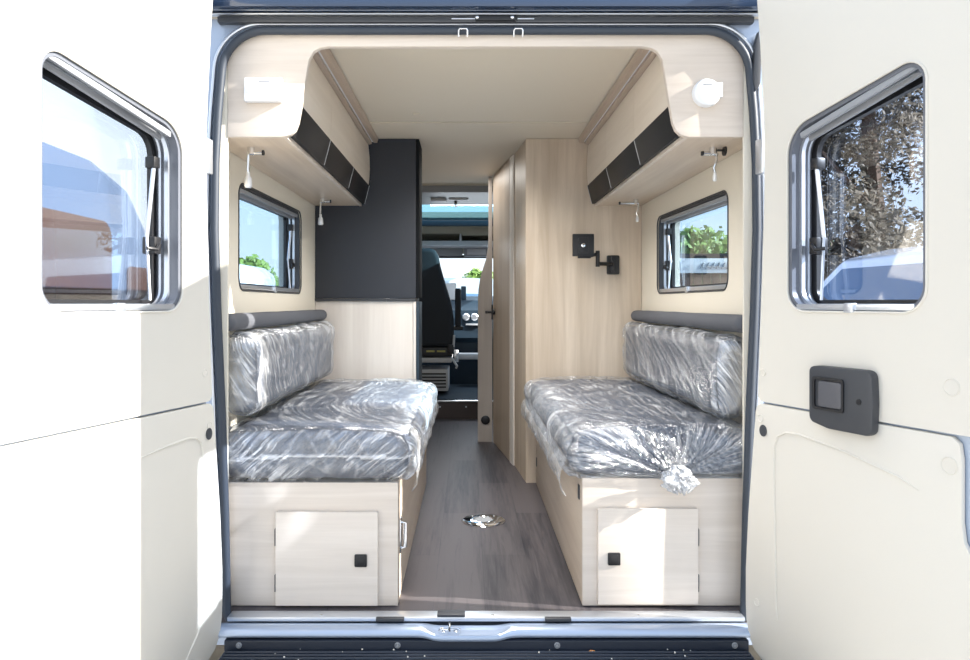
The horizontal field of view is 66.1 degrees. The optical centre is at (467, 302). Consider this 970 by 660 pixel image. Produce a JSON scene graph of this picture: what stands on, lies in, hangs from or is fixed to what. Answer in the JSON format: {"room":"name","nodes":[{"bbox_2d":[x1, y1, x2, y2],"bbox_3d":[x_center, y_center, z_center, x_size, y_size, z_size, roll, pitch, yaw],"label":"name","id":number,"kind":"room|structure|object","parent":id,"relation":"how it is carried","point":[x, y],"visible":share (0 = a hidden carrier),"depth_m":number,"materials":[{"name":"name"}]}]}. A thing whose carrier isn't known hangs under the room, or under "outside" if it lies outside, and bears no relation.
{"room":"vehicle interior","nodes":[
{"label":"vehicle interior","id":0,"kind":"room"},
{"bbox_2d":[209,151,370,659],"bbox_3d":[-0.845,0.193,4.180,0.105,2.175,3.840,0,0,0],"label":"wall","id":1,"kind":"structure","parent":0,"point":[239,301],"depth_m":2.91,"materials":[{"name":"beige"}]},
{"bbox_2d":[0,0,221,659],"bbox_3d":[-0.859,0.045,1.806,0.103,2.030,0.761,0,0,16],"label":"door","id":2,"kind":"structure","parent":1,"relation":"in","point":[110,524],"depth_m":1.75,"materials":[{"name":"beige metal"}]},
{"bbox_2d":[238,183,301,293],"bbox_3d":[-0.828,-0.237,3.050,0.088,0.391,0.967,0,0,0],"label":"window","id":3,"kind":"structure","parent":1,"relation":"in","point":[292,223],"depth_m":3.44,"materials":[{"name":"grey plastic"}]},
{"bbox_2d":[228,310,326,330],"bbox_3d":[-0.754,0.061,3.054,0.072,0.057,1.548,0,0,0],"label":"bolster","id":4,"kind":"object","parent":1,"relation":"attached to","point":[236,321],"visible":0.94,"depth_m":2.73,"materials":[{"name":"grey fabric"}]},
{"bbox_2d":[228,58,369,205],"bbox_3d":[-0.648,-0.657,3.061,0.284,0.314,1.575,0,0,0],"label":"locker","id":5,"kind":"object","parent":1,"relation":"attached to","point":[327,157],"visible":0.86,"depth_m":2.80,"materials":[{"name":"brown wood"}]},
{"bbox_2d":[244,147,264,187],"bbox_3d":[-0.689,-0.436,2.400,0.064,0.129,0.025,0,0,0],"label":"reading lamp","id":6,"kind":"object","parent":5,"relation":"attached to","point":[250,150],"visible":1,"depth_m":2.39,"materials":[{"name":"silver metal"}]},
{"bbox_2d":[318,198,331,224],"bbox_3d":[-0.683,-0.436,3.550,0.064,0.129,0.025,0,0,0],"label":"reading lamp","id":7,"kind":"object","parent":5,"relation":"attached to","point":[322,200],"visible":1,"depth_m":3.54,"materials":[{"name":"silver metal"}]},
{"bbox_2d":[315,139,421,297],"bbox_3d":[-0.521,-0.437,3.974,0.537,0.824,0.253,0,0,0],"label":"upper cabinet","id":8,"kind":"object","parent":1,"relation":"attached to","point":[373,249],"visible":0.92,"depth_m":3.85,"materials":[{"name":"grey laminate"}]},
{"bbox_2d":[422,212,492,253],"bbox_3d":[0.053,-0.650,7.040,1.800,0.320,0.820,0,0,0],"label":"ceiling","id":9,"kind":"structure","parent":0,"point":[425,215],"depth_m":6.63,"materials":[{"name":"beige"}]},
{"bbox_2d":[430,248,462,255],"bbox_3d":[-0.377,-0.497,7.152,0.648,0.091,0.025,0,0,0],"label":"sun visor","id":10,"kind":"object","parent":9,"relation":"attached to","point":[440,251],"visible":0.32,"depth_m":7.14,"materials":[{"name":"grey plastic"}]},
{"bbox_2d":[422,226,492,247],"bbox_3d":[0.053,-0.621,6.970,1.680,0.193,0.360,0,0,0],"label":"shelf","id":11,"kind":"object","parent":9,"relation":"attached to","point":[460,231],"visible":0.21,"depth_m":6.82,"materials":[{"name":"beige"}]},
{"bbox_2d":[464,248,487,256],"bbox_3d":[0.081,-0.502,7.147,0.239,0.115,0.105,0,0,0],"label":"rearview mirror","id":12,"kind":"object","parent":11,"relation":"attached to","point":[468,252],"visible":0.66,"depth_m":7.09,"materials":[{"name":"grey plastic"}]},
{"bbox_2d":[422,220,492,225],"bbox_3d":[0.053,-0.712,6.647,1.700,0.053,0.045,0,0,0],"label":"bar","id":13,"kind":"object","parent":9,"relation":"attached to","point":[424,222],"visible":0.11,"depth_m":6.62,"materials":[{"name":"blue plastic"}]},
{"bbox_2d":[431,384,492,399],"bbox_3d":[0.053,0.806,7.008,1.680,0.048,1.885,0,0,0],"label":"floor","id":14,"kind":"structure","parent":0,"point":[455,391],"depth_m":6.44,"materials":[{"name":"blue carpet"}]},
{"bbox_2d":[398,248,462,390],"bbox_3d":[-0.333,0.144,6.565,0.582,1.212,0.630,0,0,0],"label":"seat","id":15,"kind":"object","parent":14,"relation":"on","point":[438,337],"visible":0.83,"depth_m":6.27,"materials":[{"name":"black fabric"}]},
{"bbox_2d":[390,283,492,383],"bbox_3d":[0.053,0.293,7.340,1.680,0.973,1.120,0,0,0],"label":"dashboard","id":16,"kind":"object","parent":14,"relation":"on","point":[465,354],"visible":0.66,"depth_m":7.16,"materials":[{"name":"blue plastic"}]},
{"bbox_2d":[462,313,469,320],"bbox_3d":[-0.019,0.132,7.074,0.072,0.072,0.032,0,0,0],"label":"air vent","id":17,"kind":"object","parent":16,"relation":"attached to","point":[465,316],"depth_m":7.06,"materials":[{"name":"silver metal"}]},
{"bbox_2d":[459,353,477,359],"bbox_3d":[0.055,0.497,6.980,0.290,0.055,0.160,0,0,0],"label":"tray","id":18,"kind":"object","parent":16,"relation":"on","point":[462,356],"depth_m":6.90,"materials":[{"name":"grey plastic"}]},
{"bbox_2d":[471,313,477,320],"bbox_3d":[0.061,0.132,7.074,0.072,0.072,0.032,0,0,0],"label":"air vent","id":19,"kind":"object","parent":16,"relation":"attached to","point":[474,316],"depth_m":7.06,"materials":[{"name":"silver metal"}]},
{"bbox_2d":[221,419,746,622],"bbox_3d":[0.053,0.945,4.145,1.690,0.030,3.830,0,0,0],"label":"floor","id":20,"kind":"structure","parent":0,"point":[518,564],"depth_m":2.86,"materials":[{"name":"grey laminate"}]},
{"bbox_2d":[228,418,425,605],"bbox_3d":[-0.491,0.740,3.053,0.599,0.377,1.590,0,0,0],"label":"base cabinet","id":21,"kind":"object","parent":20,"relation":"on","point":[314,541],"visible":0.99,"depth_m":2.28,"materials":[{"name":"brown wood"}]},
{"bbox_2d":[228,378,438,487],"bbox_3d":[-0.474,0.480,3.049,0.652,0.206,1.582,0,0,0],"label":"seat cushion","id":22,"kind":"object","parent":21,"relation":"on","point":[360,430],"visible":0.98,"depth_m":2.31,"materials":[{"name":"plastic"}]},
{"bbox_2d":[228,320,334,415],"bbox_3d":[-0.735,0.229,3.104,0.130,0.284,1.433,0,0,0],"label":"backrest cushion","id":23,"kind":"object","parent":22,"relation":"on","point":[263,369],"visible":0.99,"depth_m":2.66,"materials":[{"name":"plastic"}]},
{"bbox_2d":[315,299,421,384],"bbox_3d":[-0.521,0.454,3.973,0.537,0.953,0.255,0,0,0],"label":"base cabinet","id":24,"kind":"object","parent":20,"relation":"on","point":[374,339],"visible":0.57,"depth_m":3.85,"materials":[{"name":"brown wood"}]},
{"bbox_2d":[426,400,492,418],"bbox_3d":[0.053,0.855,6.017,1.680,0.150,0.090,0,0,0],"label":"step","id":25,"kind":"structure","parent":20,"relation":"on","point":[448,409],"depth_m":5.98,"materials":[{"name":"grey plastic"}]},
{"bbox_2d":[462,514,504,526],"bbox_3d":[0.066,0.924,3.180,0.184,0.010,0.184,0,0,0],"label":"socket","id":26,"kind":"object","parent":20,"relation":"on","point":[476,520],"visible":1,"depth_m":3.16,"materials":[{"name":"silver metal"}]},
{"bbox_2d":[478,177,491,441],"bbox_3d":[0.114,0.042,4.996,0.098,1.777,0.032,0,0,0],"label":"panel","id":27,"kind":"object","parent":20,"relation":"on","point":[485,284],"visible":0.97,"depth_m":4.99,"materials":[{"name":"brown wood"}]},
{"bbox_2d":[481,415,489,424],"bbox_3d":[0.117,0.783,4.984,0.060,0.060,0.009,0,0,0],"label":"round vent","id":28,"kind":"object","parent":27,"relation":"attached to","point":[485,419],"depth_m":4.98,"materials":[{"name":"black plastic"}]},
{"bbox_2d":[227,610,744,621],"bbox_3d":[0.053,0.930,2.214,1.528,0.020,0.064,0,0,0],"label":"threshold strip","id":29,"kind":"object","parent":20,"relation":"on","point":[440,615],"visible":1,"depth_m":2.20,"materials":[{"name":"silver metal"}]},
{"bbox_2d":[510,155,514,465],"bbox_3d":[0.262,0.041,4.314,0.024,1.779,0.107,0,0,-9],"label":"post","id":30,"kind":"object","parent":20,"relation":"on","point":[512,158],"visible":0.76,"depth_m":4.28,"materials":[{"name":"brown wood"}]},
{"bbox_2d":[485,159,509,460],"bbox_3d":[0.181,0.040,4.671,0.088,1.773,0.608,0,0,-7],"label":"door","id":31,"kind":"structure","parent":30,"relation":"attached to","point":[500,308],"depth_m":4.64,"materials":[{"name":"brown wood"}]},
{"bbox_2d":[536,412,742,605],"bbox_3d":[0.622,0.733,3.053,0.548,0.390,1.590,0,0,0],"label":"base cabinet","id":32,"kind":"object","parent":20,"relation":"on","point":[626,540],"visible":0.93,"depth_m":2.28,"materials":[{"name":"brown wood"}]},
{"bbox_2d":[521,376,742,495],"bbox_3d":[0.591,0.484,3.023,0.642,0.234,1.639,0,0,0],"label":"seat cushion","id":33,"kind":"object","parent":32,"relation":"on","point":[600,426],"visible":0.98,"depth_m":2.31,"materials":[{"name":"plastic"}]},
{"bbox_2d":[622,321,742,417],"bbox_3d":[0.842,0.234,3.084,0.125,0.283,1.474,0,0,0],"label":"backrest cushion","id":34,"kind":"object","parent":33,"relation":"on","point":[706,370],"visible":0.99,"depth_m":2.67,"materials":[{"name":"plastic"}]},
{"bbox_2d":[212,17,757,185],"bbox_3d":[0.053,-0.867,3.815,1.720,0.036,3.170,0,0,0],"label":"ceiling","id":35,"kind":"structure","parent":0,"point":[469,111],"depth_m":3.12,"materials":[{"name":"beige"}]},
{"bbox_2d":[313,49,377,144],"bbox_3d":[-0.493,-0.832,3.061,0.063,0.034,1.575,0,0,0],"label":"rail","id":36,"kind":"object","parent":35,"relation":"attached to","point":[324,59],"visible":0.62,"depth_m":2.93,"materials":[{"name":"brown wood"}]},
{"bbox_2d":[422,186,492,206],"bbox_3d":[0.053,-0.828,5.715,1.700,0.115,0.610,0,0,0],"label":"member","id":37,"kind":"object","parent":35,"relation":"attached to","point":[431,195],"visible":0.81,"depth_m":5.58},
{"bbox_2d":[431,198,467,201],"bbox_3d":[-0.142,-0.793,5.750,0.290,0.023,0.100,0,0,0],"label":"light","id":38,"kind":"object","parent":37,"relation":"attached to","point":[432,199],"depth_m":5.70,"materials":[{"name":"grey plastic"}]},
{"bbox_2d":[578,49,656,144],"bbox_3d":[0.600,-0.832,3.061,0.063,0.034,1.575,0,0,0],"label":"rail","id":39,"kind":"object","parent":35,"relation":"attached to","point":[642,58],"visible":0.62,"depth_m":2.92,"materials":[{"name":"brown wood"}]},
{"bbox_2d":[206,19,763,644],"bbox_3d":[0.053,0.058,2.252,1.940,1.945,0.016,0,0,0],"label":"door frame","id":40,"kind":"structure","parent":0,"point":[219,32],"depth_m":2.24,"materials":[{"name":"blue metal"}]},
{"bbox_2d":[219,64,227,456],"bbox_3d":[-0.758,0.048,2.256,0.062,1.765,0.009,0,0,0],"label":"lining","id":41,"kind":"object","parent":40,"relation":"attached to","point":[223,185],"visible":0.29,"depth_m":2.25,"materials":[{"name":"beige plastic"}]},
{"bbox_2d":[438,621,460,634],"bbox_3d":[-0.053,0.945,2.162,0.088,0.030,0.036,0,0,0],"label":"latch","id":42,"kind":"object","parent":40,"relation":"in","point":[449,628],"depth_m":2.15,"materials":[{"name":"silver metal"}]},
{"bbox_2d":[218,623,749,641],"bbox_3d":[0.053,0.955,2.161,1.600,0.035,0.068,0,0,0],"label":"sill","id":43,"kind":"structure","parent":40,"relation":"attached to","point":[469,633],"depth_m":2.15,"materials":[{"name":"silver metal"}]},
{"bbox_2d":[212,0,757,12],"bbox_3d":[0.053,-0.877,2.207,1.720,0.026,0.073,0,0,0],"label":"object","id":44,"kind":"object","parent":40,"relation":"attached to","point":[218,6],"visible":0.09,"depth_m":2.17,"materials":[{"name":"blue paint"}]},
{"bbox_2d":[212,13,757,16],"bbox_3d":[0.053,-0.859,2.227,1.680,0.004,0.034,0,0,0],"label":"strip","id":45,"kind":"object","parent":40,"relation":"attached to","point":[213,14],"visible":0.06,"depth_m":2.21,"materials":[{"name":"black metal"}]},
{"bbox_2d":[228,35,742,137],"bbox_3d":[0.053,-0.678,2.261,1.558,0.352,0.022,0,0,0],"label":"panel","id":46,"kind":"object","parent":40,"relation":"attached to","point":[686,60],"visible":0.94,"depth_m":2.25,"materials":[{"name":"brown wood"}]},
{"bbox_2d":[244,77,282,102],"bbox_3d":[-0.613,-0.639,2.236,0.114,0.072,0.026,0,0,0],"label":"control box","id":47,"kind":"object","parent":46,"relation":"attached to","point":[256,89],"visible":1,"depth_m":2.23,"materials":[{"name":"white plastic"}]},
{"bbox_2d":[692,79,722,107],"bbox_3d":[0.719,-0.631,2.237,0.088,0.084,0.025,0,0,0],"label":"smoke detector","id":48,"kind":"object","parent":46,"relation":"attached to","point":[706,93],"visible":1,"depth_m":2.23,"materials":[{"name":"white plastic"}]},
{"bbox_2d":[210,26,760,624],"bbox_3d":[0.053,0.072,2.232,1.649,1.801,0.025,0,0,0],"label":"seal","id":49,"kind":"object","parent":40,"relation":"attached to","point":[723,34],"visible":0.72,"depth_m":2.22,"materials":[{"name":"grey rubber"}]},
{"bbox_2d":[458,27,467,36],"bbox_3d":[-0.015,-0.806,2.218,0.032,0.026,0.013,0,0,0],"label":"clip","id":50,"kind":"object","parent":49,"relation":"attached to","point":[460,28],"visible":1,"depth_m":2.21,"materials":[{"name":"silver metal"}]},
{"bbox_2d":[513,27,523,36],"bbox_3d":[0.150,-0.806,2.218,0.032,0.026,0.013,0,0,0],"label":"clip","id":51,"kind":"object","parent":49,"relation":"attached to","point":[515,28],"visible":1,"depth_m":2.21,"materials":[{"name":"silver metal"}]},
{"bbox_2d":[217,16,753,24],"bbox_3d":[0.053,-0.845,2.231,1.600,0.018,0.026,0,0,0],"label":"strip","id":52,"kind":"object","parent":40,"relation":"attached to","point":[222,20],"visible":0.97,"depth_m":2.22,"materials":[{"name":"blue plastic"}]},
{"bbox_2d":[206,24,764,486],"bbox_3d":[0.053,0.073,2.237,1.684,1.833,0.012,0,0,0],"label":"lip","id":53,"kind":"structure","parent":40,"relation":"attached to","point":[213,77],"depth_m":2.23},
{"bbox_2d":[218,638,754,659],"bbox_3d":[0.053,1.199,1.990,1.504,0.462,0.500,0,0,0],"label":"step","id":54,"kind":"structure","parent":40,"relation":"attached to","point":[234,648],"depth_m":2.13,"materials":[{"name":"grey plastic"}]},
{"bbox_2d":[452,15,533,21],"bbox_3d":[0.074,-0.846,2.210,0.246,0.017,0.016,0,0,0],"label":"latch","id":55,"kind":"object","parent":40,"relation":"attached to","point":[479,18],"visible":1,"depth_m":2.21,"materials":[{"name":"black plastic"}]},
{"bbox_2d":[743,63,751,465],"bbox_3d":[0.864,0.048,2.256,0.062,1.765,0.009,0,0,0],"label":"lining","id":56,"kind":"object","parent":40,"relation":"attached to","point":[747,163],"visible":0.29,"depth_m":2.25,"materials":[{"name":"beige plastic"}]},
{"bbox_2d":[752,32,760,90],"bbox_3d":[0.862,-0.720,2.231,0.027,0.180,0.025,0,0,0],"label":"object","id":57,"kind":"structure","parent":40,"relation":"in","point":[756,57],"depth_m":2.22,"materials":[{"name":"grey plastic"}]},
{"bbox_2d":[746,0,969,659],"bbox_3d":[0.969,0.045,1.812,0.126,2.030,0.764,0,0,-21],"label":"door","id":58,"kind":"structure","parent":40,"relation":"attached to","point":[858,533],"depth_m":1.79,"materials":[{"name":"beige metal"}]},
{"bbox_2d":[515,140,525,481],"bbox_3d":[0.287,0.041,4.076,0.010,1.779,0.413,0,0,-5],"label":"panel","id":59,"kind":"object","parent":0,"point":[520,155],"visible":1,"depth_m":4.04,"materials":[{"name":"brown wood"}]},
{"bbox_2d":[526,139,640,482],"bbox_3d":[0.598,0.041,3.860,0.596,1.779,0.016,0,0,0],"label":"wall","id":60,"kind":"structure","parent":0,"point":[577,312],"depth_m":3.85,"materials":[{"name":"brown wood"}]},
{"bbox_2d":[572,234,618,273],"bbox_3d":[0.657,-0.247,3.784,0.278,0.200,0.064,0,0,-27],"label":"tv bracket","id":61,"kind":"object","parent":60,"relation":"attached to","point":[582,244],"visible":1,"depth_m":3.73,"materials":[{"name":"black plastic"}]},
{"bbox_2d":[641,149,760,659],"bbox_3d":[0.951,0.193,4.180,0.105,2.175,3.840,0,0,0],"label":"wall","id":62,"kind":"structure","parent":0,"point":[729,170],"depth_m":2.92,"materials":[{"name":"beige"}]},
{"bbox_2d":[587,56,742,205],"bbox_3d":[0.754,-0.657,3.061,0.284,0.314,1.575,0,0,0],"label":"locker","id":63,"kind":"object","parent":62,"relation":"attached to","point":[637,153],"visible":0.83,"depth_m":2.80,"materials":[{"name":"brown wood"}]},
{"bbox_2d":[619,199,638,221],"bbox_3d":[0.778,-0.447,3.600,0.099,0.109,0.024,0,0,0],"label":"reading lamp","id":64,"kind":"object","parent":63,"relation":"attached to","point":[635,201],"visible":1,"depth_m":3.59,"materials":[{"name":"silver metal"}]},
{"bbox_2d":[701,146,726,181],"bbox_3d":[0.790,-0.449,2.400,0.078,0.114,0.032,0,0,0],"label":"reading lamp","id":65,"kind":"object","parent":63,"relation":"attached to","point":[712,151],"visible":1,"depth_m":2.40,"materials":[{"name":"silver metal"}]},
{"bbox_2d":[631,310,742,332],"bbox_3d":[0.860,0.065,3.040,0.073,0.058,1.520,0,0,0],"label":"bolster","id":66,"kind":"object","parent":62,"relation":"attached to","point":[721,322],"visible":0.96,"depth_m":2.73,"materials":[{"name":"grey fabric"}]},
{"bbox_2d":[657,190,728,293],"bbox_3d":[0.934,-0.225,3.050,0.088,0.366,0.967,0,0,0],"label":"window","id":67,"kind":"structure","parent":62,"relation":"in","point":[666,228],"depth_m":3.33,"materials":[{"name":"grey plastic"}]},
{"bbox_3d":[0.053,0.180,6.728,1.900,2.100,1.245,0,0,0],"label":"wall","id":68,"kind":"structure","parent":0,"visible":0},
{"bbox_3d":[0.053,-0.255,7.630,1.600,0.470,0.500,0,0,0],"label":"window","id":69,"kind":"structure","parent":68,"relation":"in","visible":0},
{"bbox_2d":[439,255,492,257],"bbox_3d":[0.053,-0.460,7.400,1.700,0.030,0.080,0,0,0],"label":"rail","id":70,"kind":"object","parent":69,"relation":"attached to","point":[462,256],"visible":0.04,"depth_m":7.36,"materials":[{"name":"grey plastic"}]},
{"label":"outside","id":71,"kind":"structure","parent":0,"visible":0},
{"bbox_3d":[0.053,1.690,27.200,120.000,0.200,130.000,0,0,0],"label":"ground","id":72,"kind":"structure","parent":71,"visible":0},
{"bbox_2d":[42,142,146,299],"bbox_3d":[-3.497,0.299,4.636,2.480,2.577,5.928,0,0,0],"label":"delivery van","id":73,"kind":"object","parent":72,"relation":"on","point":[93,232],"visible":0.11,"depth_m":4.85,"materials":[{"name":"multicoloured paint"}]},
{"bbox_2d":[240,264,275,285],"bbox_3d":[-6.184,0.489,11.800,5.926,2.197,2.480,0,0,0],"label":"camper van","id":74,"kind":"object","parent":72,"relation":"on","point":[248,274],"visible":0.09,"depth_m":11.71,"materials":[{"name":"white paint"}]},
{"bbox_2d":[240,254,278,285],"bbox_3d":[-7.563,-0.046,26.198,2.046,3.302,2.220,0,0,0],"label":"tree","id":75,"kind":"object","parent":72,"relation":"on","point":[251,261],"visible":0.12,"depth_m":25.64,"materials":[{"name":"green plant"}]},
{"bbox_2d":[444,277,492,295],"bbox_3d":[-1.090,0.299,28.724,2.480,2.577,5.928,0,0,30],"label":"camper van","id":76,"kind":"object","parent":72,"relation":"on","point":[472,284],"visible":0.02,"depth_m":28.64,"materials":[{"name":"white paint"}]},
{"bbox_2d":[462,268,492,278],"bbox_3d":[0.576,-0.093,38.130,2.231,3.393,1.825,0,0,0],"label":"tree","id":77,"kind":"object","parent":72,"relation":"on","point":[476,273],"visible":0.02,"depth_m":37.67,"materials":[{"name":"green plant"}]},
{"bbox_2d":[680,225,726,253],"bbox_3d":[8.493,-0.556,26.140,3.939,4.328,3.701,0,0,0],"label":"tree","id":78,"kind":"object","parent":72,"relation":"on","point":[700,241],"visible":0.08,"depth_m":25.19,"materials":[{"name":"green plant"}]},
{"bbox_2d":[680,254,860,285],"bbox_3d":[7.503,0.190,18.270,9.700,2.800,0.140,0,0,0],"label":"building","id":79,"kind":"structure","parent":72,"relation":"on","point":[686,279],"depth_m":18.20,"materials":[{"name":"grey"}]},
{"bbox_2d":[680,258,844,272],"bbox_3d":[7.453,-0.910,18.168,9.200,0.360,0.055,0,0,0],"label":"banner","id":80,"kind":"object","parent":79,"relation":"hanging from","point":[687,265],"visible":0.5,"depth_m":18.16,"materials":[{"name":"white"}]},
{"bbox_2d":[821,86,922,279],"bbox_3d":[7.854,-2.742,15.273,5.541,8.686,4.529,0,0,-26],"label":"tree","id":81,"kind":"object","parent":72,"relation":"on","point":[878,235],"visible":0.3,"depth_m":14.47,"materials":[{"name":"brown plant"}]},
{"bbox_2d":[823,246,922,299],"bbox_3d":[5.294,0.489,7.055,5.926,2.197,2.480,0,0,-7],"label":"car","id":82,"kind":"object","parent":72,"relation":"on","point":[891,274],"visible":0.05,"depth_m":6.97,"materials":[{"name":"white paint"}]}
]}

